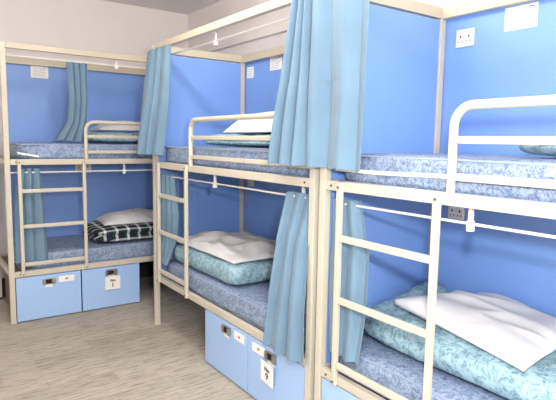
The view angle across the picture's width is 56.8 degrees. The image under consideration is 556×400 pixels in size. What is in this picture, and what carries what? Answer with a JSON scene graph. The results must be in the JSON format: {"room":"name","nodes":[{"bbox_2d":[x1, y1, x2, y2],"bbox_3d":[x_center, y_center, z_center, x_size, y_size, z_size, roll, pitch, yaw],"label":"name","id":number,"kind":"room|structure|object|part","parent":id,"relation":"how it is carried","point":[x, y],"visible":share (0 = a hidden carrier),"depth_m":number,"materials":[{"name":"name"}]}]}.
{"room":"dormitory","nodes":[
{"label":"dormitory","id":0,"kind":"room"},
{"bbox_2d":[0,0,187,277],"bbox_3d":[-2.642,-0.533,4.866,3.870,2.920,0.100,-4,8,-35],"label":"wall","id":1,"kind":"structure","parent":0,"point":[89,25],"depth_m":5.14,"materials":[{"name":"white paint"}]},
{"bbox_2d":[30,65,47,78],"bbox_3d":[-2.268,-1.217,4.892,0.155,0.112,0.002,-4,8,-35],"label":"paper notice","id":2,"kind":"object","parent":1,"relation":"attached to","point":[36,71],"visible":1,"depth_m":4.89,"materials":[{"name":"grey paper"}]},
{"bbox_2d":[2,261,153,296],"bbox_3d":[-1.938,0.798,5.433,1.817,0.170,0.071,-4,8,-35],"label":"baseboard","id":3,"kind":"structure","parent":1,"relation":"attached to","point":[146,269],"depth_m":5.71,"materials":[{"name":"black"}]},
{"bbox_2d":[6,63,152,262],"bbox_3d":[-1.873,-0.308,5.337,1.707,2.050,0.075,-4,8,-35],"label":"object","id":4,"kind":"structure","parent":1,"relation":"attached to","point":[37,107],"depth_m":5.17,"materials":[{"name":"blue paint"}]},
{"bbox_2d":[75,164,91,172],"bbox_3d":[-1.970,-0.322,5.211,0.160,0.085,0.014,-4,8,-35],"label":"wall socket","id":5,"kind":"object","parent":1,"relation":"attached to","point":[78,167],"visible":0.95,"depth_m":5.19,"materials":[{"name":"white plastic"}]},
{"bbox_2d":[0,276,255,399],"bbox_3d":[-0.635,1.313,2.288,3.970,0.100,6.970,-4,8,-35],"label":"floor","id":6,"kind":"structure","parent":0,"point":[118,352],"depth_m":3.63,"materials":[{"name":"grey beige wood-look vinyl plank"}]},
{"bbox_2d":[5,270,81,321],"bbox_3d":[-2.119,0.783,4.620,0.510,0.378,0.692,-4,8,-35],"label":"drawer","id":7,"kind":"object","parent":6,"relation":"on","point":[53,294],"visible":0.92,"depth_m":4.35,"materials":[{"name":"blue laminate"}]},
{"bbox_2d":[0,41,153,324],"bbox_3d":[-1.562,-0.196,4.989,2.044,2.257,0.866,-4,8,-35],"label":"bunk bed","id":8,"kind":"object","parent":6,"relation":"on","point":[13,271],"visible":0.52,"depth_m":4.34,"materials":[{"name":"beige metal"}]},
{"bbox_3d":[-2.615,-0.188,4.743,0.040,2.251,0.040,-4,8,-35],"label":"post","id":9,"kind":"part","parent":8,"relation":"part of","materials":[{"name":"beige metal"}]},
{"bbox_3d":[-2.395,0.572,4.502,0.028,0.046,0.760,-4,8,-35],"label":"rail","id":10,"kind":"part","parent":8,"relation":"part of","materials":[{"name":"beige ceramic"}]},
{"bbox_3d":[-2.151,-0.107,4.096,0.040,2.251,0.040,-4,8,-35],"label":"post","id":11,"kind":"part","parent":8,"relation":"part of","materials":[{"name":"beige metal"}]},
{"bbox_2d":[14,168,47,262],"bbox_3d":[-2.043,0.128,4.241,0.253,0.775,0.079,-4,8,-35],"label":"curtain","id":12,"kind":"object","parent":8,"relation":"hanging from","point":[35,239],"visible":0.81,"depth_m":4.24,"materials":[{"name":"teal fabric"}]},
{"bbox_2d":[55,62,87,140],"bbox_3d":[-1.762,-0.834,4.390,0.255,0.658,0.118,-4,8,-35],"label":"curtain","id":13,"kind":"object","parent":8,"relation":"hanging from","point":[73,130],"visible":0.98,"depth_m":4.38,"materials":[{"name":"teal fabric"}]},
{"bbox_3d":[-1.348,-1.191,4.597,1.960,0.011,0.012,-4,8,-35],"label":"curtain rod","id":14,"kind":"part","parent":8,"relation":"part of","materials":[{"name":"white plastic"}]},
{"bbox_2d":[9,142,152,158],"bbox_3d":[-1.537,-0.474,4.981,1.910,0.153,0.756,-4,8,-35],"label":"mattress","id":15,"kind":"object","parent":8,"relation":"on","point":[18,150],"visible":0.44,"depth_m":4.37,"materials":[{"name":"blue fabric"}]},
{"bbox_2d":[88,131,138,142],"bbox_3d":[-1.427,-0.614,5.023,0.889,0.111,0.531,-4,8,-35],"label":"duvet","id":16,"kind":"object","parent":15,"relation":"on","point":[107,140],"visible":0.38,"depth_m":4.70,"materials":[{"name":"teal fabric"}]},
{"bbox_2d":[90,121,139,131],"bbox_3d":[-1.433,-0.720,5.005,0.720,0.100,0.420,-4,8,-35],"label":"pillow","id":17,"kind":"object","parent":16,"relation":"on","point":[101,127],"visible":0.52,"depth_m":4.79,"materials":[{"name":"beige fabric"}]},
{"bbox_3d":[-1.333,-0.351,4.652,1.960,0.046,0.030,-4,8,-35],"label":"rail","id":18,"kind":"part","parent":8,"relation":"part of","materials":[{"name":"beige metal"}]},
{"bbox_3d":[-1.364,-0.270,4.702,1.960,0.011,0.012,-4,8,-35],"label":"curtain rod","id":19,"kind":"part","parent":8,"relation":"part of","materials":[{"name":"white plastic"}]},
{"bbox_2d":[13,234,153,270],"bbox_3d":[-1.554,0.436,5.087,1.911,0.155,0.747,-4,8,-35],"label":"mattress","id":20,"kind":"object","parent":8,"relation":"on","point":[60,247],"visible":0.33,"depth_m":4.67,"materials":[{"name":"blue fabric"}]},
{"bbox_2d":[83,221,152,241],"bbox_3d":[-1.430,0.279,5.101,0.904,0.155,0.585,-4,8,-35],"label":"folded blanket","id":21,"kind":"object","parent":20,"relation":"on","point":[96,230],"visible":0.5,"depth_m":4.80,"materials":[{"name":"black fabric"}]},
{"bbox_2d":[95,208,152,225],"bbox_3d":[-1.433,0.145,5.101,0.700,0.109,0.440,-4,8,-35],"label":"pillow","id":22,"kind":"object","parent":21,"relation":"on","point":[136,215],"visible":0.79,"depth_m":4.93,"materials":[{"name":"beige fabric"}]},
{"bbox_3d":[-1.349,0.560,4.756,1.960,0.046,0.030,-4,8,-35],"label":"rail","id":23,"kind":"part","parent":8,"relation":"part of","materials":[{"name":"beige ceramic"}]},
{"bbox_2d":[76,263,139,310],"bbox_3d":[-1.693,0.755,4.922,0.516,0.378,0.692,-4,8,-35],"label":"drawer","id":24,"kind":"object","parent":6,"relation":"on","point":[94,295],"visible":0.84,"depth_m":4.64,"materials":[{"name":"blue laminate"}]},
{"bbox_2d":[105,275,119,289],"bbox_3d":[-1.490,0.735,4.639,0.135,0.143,0.013,-4,8,-35],"label":"paper tag","id":25,"kind":"object","parent":24,"relation":"hanging from","point":[111,282],"visible":1,"depth_m":4.64,"materials":[{"name":"white paper"}]},
{"bbox_2d":[205,309,247,391],"bbox_3d":[-0.079,0.943,3.506,0.692,0.378,0.540,-4,8,-35],"label":"drawer","id":26,"kind":"object","parent":6,"relation":"on","point":[226,344],"visible":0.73,"depth_m":3.29,"materials":[{"name":"blue laminate"}]},
{"bbox_2d":[151,0,319,399],"bbox_3d":[-0.086,-0.009,3.561,0.866,2.257,2.044,-4,8,-35],"label":"bunk bed","id":27,"kind":"object","parent":6,"relation":"on","point":[206,97],"visible":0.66,"depth_m":4.14,"materials":[{"name":"beige metal"}]},
{"bbox_2d":[136,45,171,155],"bbox_3d":[-0.953,-0.740,3.900,0.124,0.807,0.428,-4,8,-38],"label":"curtain","id":28,"kind":"object","parent":27,"relation":"hanging from","point":[155,102],"visible":1,"depth_m":3.90,"materials":[{"name":"teal fabric"}]},
{"bbox_3d":[-0.983,-0.093,4.144,0.040,2.251,0.040,-4,8,-35],"label":"post","id":29,"kind":"part","parent":27,"relation":"part of","materials":[{"name":"beige metal"}]},
{"bbox_2d":[160,173,179,265],"bbox_3d":[-0.867,0.159,4.054,0.071,0.726,0.284,-4,8,-40],"label":"curtain","id":30,"kind":"object","parent":27,"relation":"hanging from","point":[170,215],"visible":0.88,"depth_m":4.05,"materials":[{"name":"teal fabric"}]},
{"bbox_3d":[-0.646,-0.748,4.303,0.758,0.842,0.018,-4,8,-35],"label":"panel","id":31,"kind":"part","parent":27,"relation":"part of","materials":[{"name":"blue laminate"}]},
{"bbox_3d":[-0.661,0.150,4.405,0.758,0.870,0.018,-4,8,-35],"label":"panel","id":32,"kind":"part","parent":27,"relation":"part of","materials":[{"name":"blue laminate"}]},
{"bbox_3d":[-0.345,-1.021,3.248,0.012,0.011,1.960,-4,8,-35],"label":"curtain rod","id":33,"kind":"part","parent":27,"relation":"part of","materials":[{"name":"white plastic"}]},
{"bbox_3d":[-0.415,0.728,3.418,0.030,0.046,1.960,-4,8,-35],"label":"rail","id":34,"kind":"part","parent":27,"relation":"part of","materials":[{"name":"beige metal"}]},
{"bbox_3d":[-0.400,-0.184,3.314,0.030,0.046,1.960,-4,8,-35],"label":"rail","id":35,"kind":"part","parent":27,"relation":"part of","materials":[{"name":"beige metal"}]},
{"bbox_2d":[164,257,306,352],"bbox_3d":[-0.088,0.626,3.639,0.749,0.154,1.970,-4,8,-35],"label":"mattress","id":36,"kind":"object","parent":27,"relation":"on","point":[248,302],"visible":0.2,"depth_m":3.38,"materials":[{"name":"blue fabric"}]},
{"bbox_2d":[174,243,273,284],"bbox_3d":[-0.310,0.433,3.901,0.682,0.158,1.015,-4,8,-35],"label":"duvet","id":37,"kind":"object","parent":36,"relation":"on","point":[255,271],"visible":0.42,"depth_m":3.46,"materials":[{"name":"teal fabric"}]},
{"bbox_2d":[177,231,275,263],"bbox_3d":[-0.312,0.302,3.883,0.615,0.105,0.940,-4,8,-35],"label":"pillow","id":38,"kind":"object","parent":37,"relation":"on","point":[243,246],"visible":0.87,"depth_m":3.64,"materials":[{"name":"beige fabric"}]},
{"bbox_2d":[164,146,309,177],"bbox_3d":[-0.073,-0.286,3.535,0.747,0.154,1.971,-4,8,-35],"label":"mattress","id":39,"kind":"object","parent":27,"relation":"on","point":[174,154],"visible":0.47,"depth_m":3.22,"materials":[{"name":"blue fabric"}]},
{"bbox_2d":[205,133,270,146],"bbox_3d":[-0.092,-0.424,3.624,0.591,0.093,0.982,-4,8,-35],"label":"duvet","id":40,"kind":"object","parent":39,"relation":"on","point":[212,142],"visible":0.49,"depth_m":3.42,"materials":[{"name":"teal fabric"}]},
{"bbox_2d":[223,111,273,133],"bbox_3d":[-0.021,-0.530,3.498,0.460,0.150,0.690,-4,8,-35],"label":"pillow","id":41,"kind":"object","parent":40,"relation":"on","point":[259,126],"visible":0.31,"depth_m":3.38,"materials":[{"name":"white fabric"}]},
{"bbox_3d":[-0.361,-0.100,3.353,0.012,0.011,1.960,-4,8,-35],"label":"curtain rod","id":42,"kind":"part","parent":27,"relation":"part of","materials":[{"name":"white plastic"}]},
{"bbox_3d":[-0.331,-0.135,4.606,0.040,2.251,0.040,-4,8,-35],"label":"post","id":43,"kind":"part","parent":27,"relation":"part of","materials":[{"name":"beige metal"}]},
{"bbox_2d":[263,191,308,367],"bbox_3d":[0.075,0.389,2.675,0.154,0.855,0.356,-4,8,-35],"label":"curtain","id":44,"kind":"object","parent":27,"relation":"hanging from","point":[284,321],"visible":0.94,"depth_m":2.65,"materials":[{"name":"teal fabric"}]},
{"bbox_2d":[267,0,312,165],"bbox_3d":[0.053,-0.571,2.521,0.127,0.794,0.305,-4,8,-35],"label":"curtain","id":45,"kind":"object","parent":27,"relation":"hanging from","point":[288,138],"visible":0.94,"depth_m":2.47,"materials":[{"name":"teal fabric"}]},
{"bbox_3d":[0.176,0.110,2.527,0.040,2.251,0.040,-4,8,-35],"label":"post","id":46,"kind":"part","parent":27,"relation":"part of","materials":[{"name":"beige metal"}]},
{"bbox_2d":[248,334,304,399],"bbox_3d":[0.241,1.000,3.060,0.692,0.378,0.544,-4,8,-35],"label":"drawer","id":47,"kind":"object","parent":6,"relation":"on","point":[288,377],"visible":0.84,"depth_m":2.86,"materials":[{"name":"blue laminate"}]},
{"bbox_2d":[260,359,272,388],"bbox_3d":[-0.062,0.970,2.888,0.013,0.153,0.137,-4,8,-35],"label":"paper tag","id":48,"kind":"object","parent":47,"relation":"hanging from","point":[266,369],"visible":1,"depth_m":2.88,"materials":[{"name":"white paper"}]},
{"bbox_2d":[322,377,360,399],"bbox_3d":[0.636,1.067,2.526,0.672,0.378,0.518,-4,8,-35],"label":"drawer","id":49,"kind":"object","parent":6,"relation":"on","point":[329,392],"visible":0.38,"depth_m":2.45,"materials":[{"name":"blue laminate"}]},
{"bbox_2d":[314,0,555,399],"bbox_3d":[1.117,0.203,1.881,0.866,2.257,2.044,-4,8,-35],"label":"bunk bed","id":50,"kind":"object","parent":6,"relation":"on","point":[406,50],"visible":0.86,"depth_m":2.54,"materials":[{"name":"beige metal"}]},
{"bbox_3d":[0.221,0.118,2.465,0.040,2.251,0.040,-4,8,-35],"label":"post","id":51,"kind":"part","parent":50,"relation":"part of","materials":[{"name":"beige metal"}]},
{"bbox_2d":[306,0,369,171],"bbox_3d":[0.259,-0.531,2.261,0.073,0.806,0.363,-4,8,-35],"label":"curtain","id":52,"kind":"object","parent":50,"relation":"hanging from","point":[340,28],"visible":1,"depth_m":2.24,"materials":[{"name":"teal fabric"}]},
{"bbox_2d":[328,198,368,366],"bbox_3d":[0.327,0.374,2.401,0.086,0.752,0.241,-4,8,-35],"label":"curtain","id":53,"kind":"object","parent":50,"relation":"hanging from","point":[355,259],"visible":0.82,"depth_m":2.36,"materials":[{"name":"teal fabric"}]},
{"bbox_3d":[0.788,0.940,1.738,0.030,0.046,1.960,-4,8,-35],"label":"rail","id":54,"kind":"part","parent":50,"relation":"part of","materials":[{"name":"beige metal"}]},
{"bbox_3d":[0.542,0.361,2.726,0.758,0.870,0.018,-4,8,-35],"label":"panel","id":55,"kind":"part","parent":50,"relation":"part of","materials":[{"name":"blue laminate"}]},
{"bbox_3d":[0.557,-0.537,2.624,0.758,0.842,0.018,-4,8,-35],"label":"panel","id":56,"kind":"part","parent":50,"relation":"part of","materials":[{"name":"blue laminate"}]},
{"bbox_2d":[338,331,508,399],"bbox_3d":[1.116,0.837,1.960,0.748,0.154,1.971,-4,8,-35],"label":"mattress","id":57,"kind":"object","parent":50,"relation":"on","point":[399,372],"visible":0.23,"depth_m":2.19,"materials":[{"name":"blue fabric"}]},
{"bbox_2d":[364,280,555,399],"bbox_3d":[1.064,0.624,2.148,0.712,0.220,1.562,-4,8,-35],"label":"duvet","id":58,"kind":"object","parent":57,"relation":"on","point":[454,355],"visible":0.44,"depth_m":2.07,"materials":[{"name":"teal fabric"}]},
{"bbox_2d":[394,290,555,371],"bbox_3d":[0.915,0.510,2.328,0.655,0.087,0.780,-4,8,-35],"label":"pillow","id":59,"kind":"object","parent":58,"relation":"on","point":[508,329],"visible":0.96,"depth_m":2.18,"materials":[{"name":"white fabric"}]},
{"bbox_3d":[0.873,0.076,2.927,0.040,2.251,0.040,-4,8,-35],"label":"post","id":60,"kind":"part","parent":50,"relation":"part of","materials":[{"name":"beige metal"}]},
{"bbox_3d":[0.804,0.028,1.634,0.030,0.046,1.960,-4,8,-35],"label":"rail","id":61,"kind":"part","parent":50,"relation":"part of","materials":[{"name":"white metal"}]},
{"bbox_2d":[336,153,555,203],"bbox_3d":[1.128,-0.075,1.853,0.755,0.155,1.970,-4,8,-35],"label":"mattress","id":62,"kind":"object","parent":50,"relation":"on","point":[423,171],"visible":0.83,"depth_m":1.93,"materials":[{"name":"blue fabric"}]},
{"bbox_2d":[519,145,555,155],"bbox_3d":[1.331,-0.169,1.675,0.600,0.076,0.938,-4,8,-35],"label":"duvet","id":63,"kind":"object","parent":62,"relation":"on","point":[548,150],"visible":0.62,"depth_m":1.79,"materials":[{"name":"teal fabric"}]},
{"bbox_3d":[0.843,0.111,1.673,0.012,0.011,1.960,-4,8,-35],"label":"curtain rod","id":64,"kind":"part","parent":50,"relation":"part of","materials":[{"name":"white plastic"}]},
{"bbox_2d":[103,0,220,14],"bbox_3d":[-0.586,-1.687,1.947,3.970,0.100,6.970,-4,8,-35],"label":"ceiling","id":65,"kind":"structure","parent":0,"point":[187,7],"depth_m":5.34,"materials":[{"name":"paint"}]},
{"bbox_2d":[188,0,471,62],"bbox_3d":[0.966,-0.288,3.235,0.100,2.920,6.970,-4,8,-35],"label":"wall","id":66,"kind":"structure","parent":0,"point":[222,9],"depth_m":4.88,"materials":[{"name":"beige paint"}]},
{"bbox_2d":[189,22,288,57],"bbox_3d":[0.632,-1.339,3.494,0.035,0.060,5.690,-4,8,-35],"label":"trim","id":67,"kind":"structure","parent":66,"relation":"attached to","point":[281,28],"depth_m":4.72,"materials":[{"name":"white paint"}]},
{"bbox_2d":[247,66,253,77],"bbox_3d":[-0.238,-1.100,4.435,0.002,0.093,0.105,-4,8,-35],"label":"paper notice","id":68,"kind":"object","parent":66,"relation":"attached to","point":[250,70],"visible":1,"depth_m":4.43,"materials":[{"name":"grey paper"}]},
{"bbox_2d":[248,180,253,185],"bbox_3d":[-0.238,-0.159,4.509,0.014,0.068,0.090,-4,8,-35],"label":"wall socket","id":69,"kind":"object","parent":66,"relation":"attached to","point":[250,182],"visible":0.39,"depth_m":4.50,"materials":[{"name":"white plastic"}]},
{"bbox_2d":[270,55,281,70],"bbox_3d":[-0.017,-1.100,4.123,0.002,0.112,0.165,-4,8,-35],"label":"paper notice","id":70,"kind":"object","parent":66,"relation":"attached to","point":[275,62],"visible":0.94,"depth_m":4.12,"materials":[{"name":"grey paper"}]},
{"bbox_2d":[244,0,555,316],"bbox_3d":[0.559,-0.066,3.574,0.195,2.050,5.645,-4,8,-35],"label":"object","id":71,"kind":"structure","parent":66,"relation":"attached to","point":[520,267],"depth_m":2.63,"materials":[{"name":"blue paint"}]},
{"bbox_2d":[448,206,464,219],"bbox_3d":[0.976,0.067,2.816,0.014,0.075,0.100,-4,8,-35],"label":"wall socket","id":72,"kind":"object","parent":66,"relation":"attached to","point":[454,212],"visible":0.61,"depth_m":2.81,"materials":[{"name":"white plastic"}]},
{"bbox_2d":[456,28,474,47],"bbox_3d":[0.988,-0.856,2.716,0.014,0.090,0.105,-4,8,-35],"label":"wall socket","id":73,"kind":"object","parent":66,"relation":"attached to","point":[464,38],"visible":1,"depth_m":2.71,"materials":[{"name":"white plastic"}]},
{"bbox_2d":[504,1,538,31],"bbox_3d":[1.167,-0.879,2.472,0.002,0.112,0.165,-4,8,-35],"label":"paper notice","id":74,"kind":"object","parent":66,"relation":"attached to","point":[526,15],"visible":1,"depth_m":2.47,"materials":[{"name":"grey paper"}]}
]}

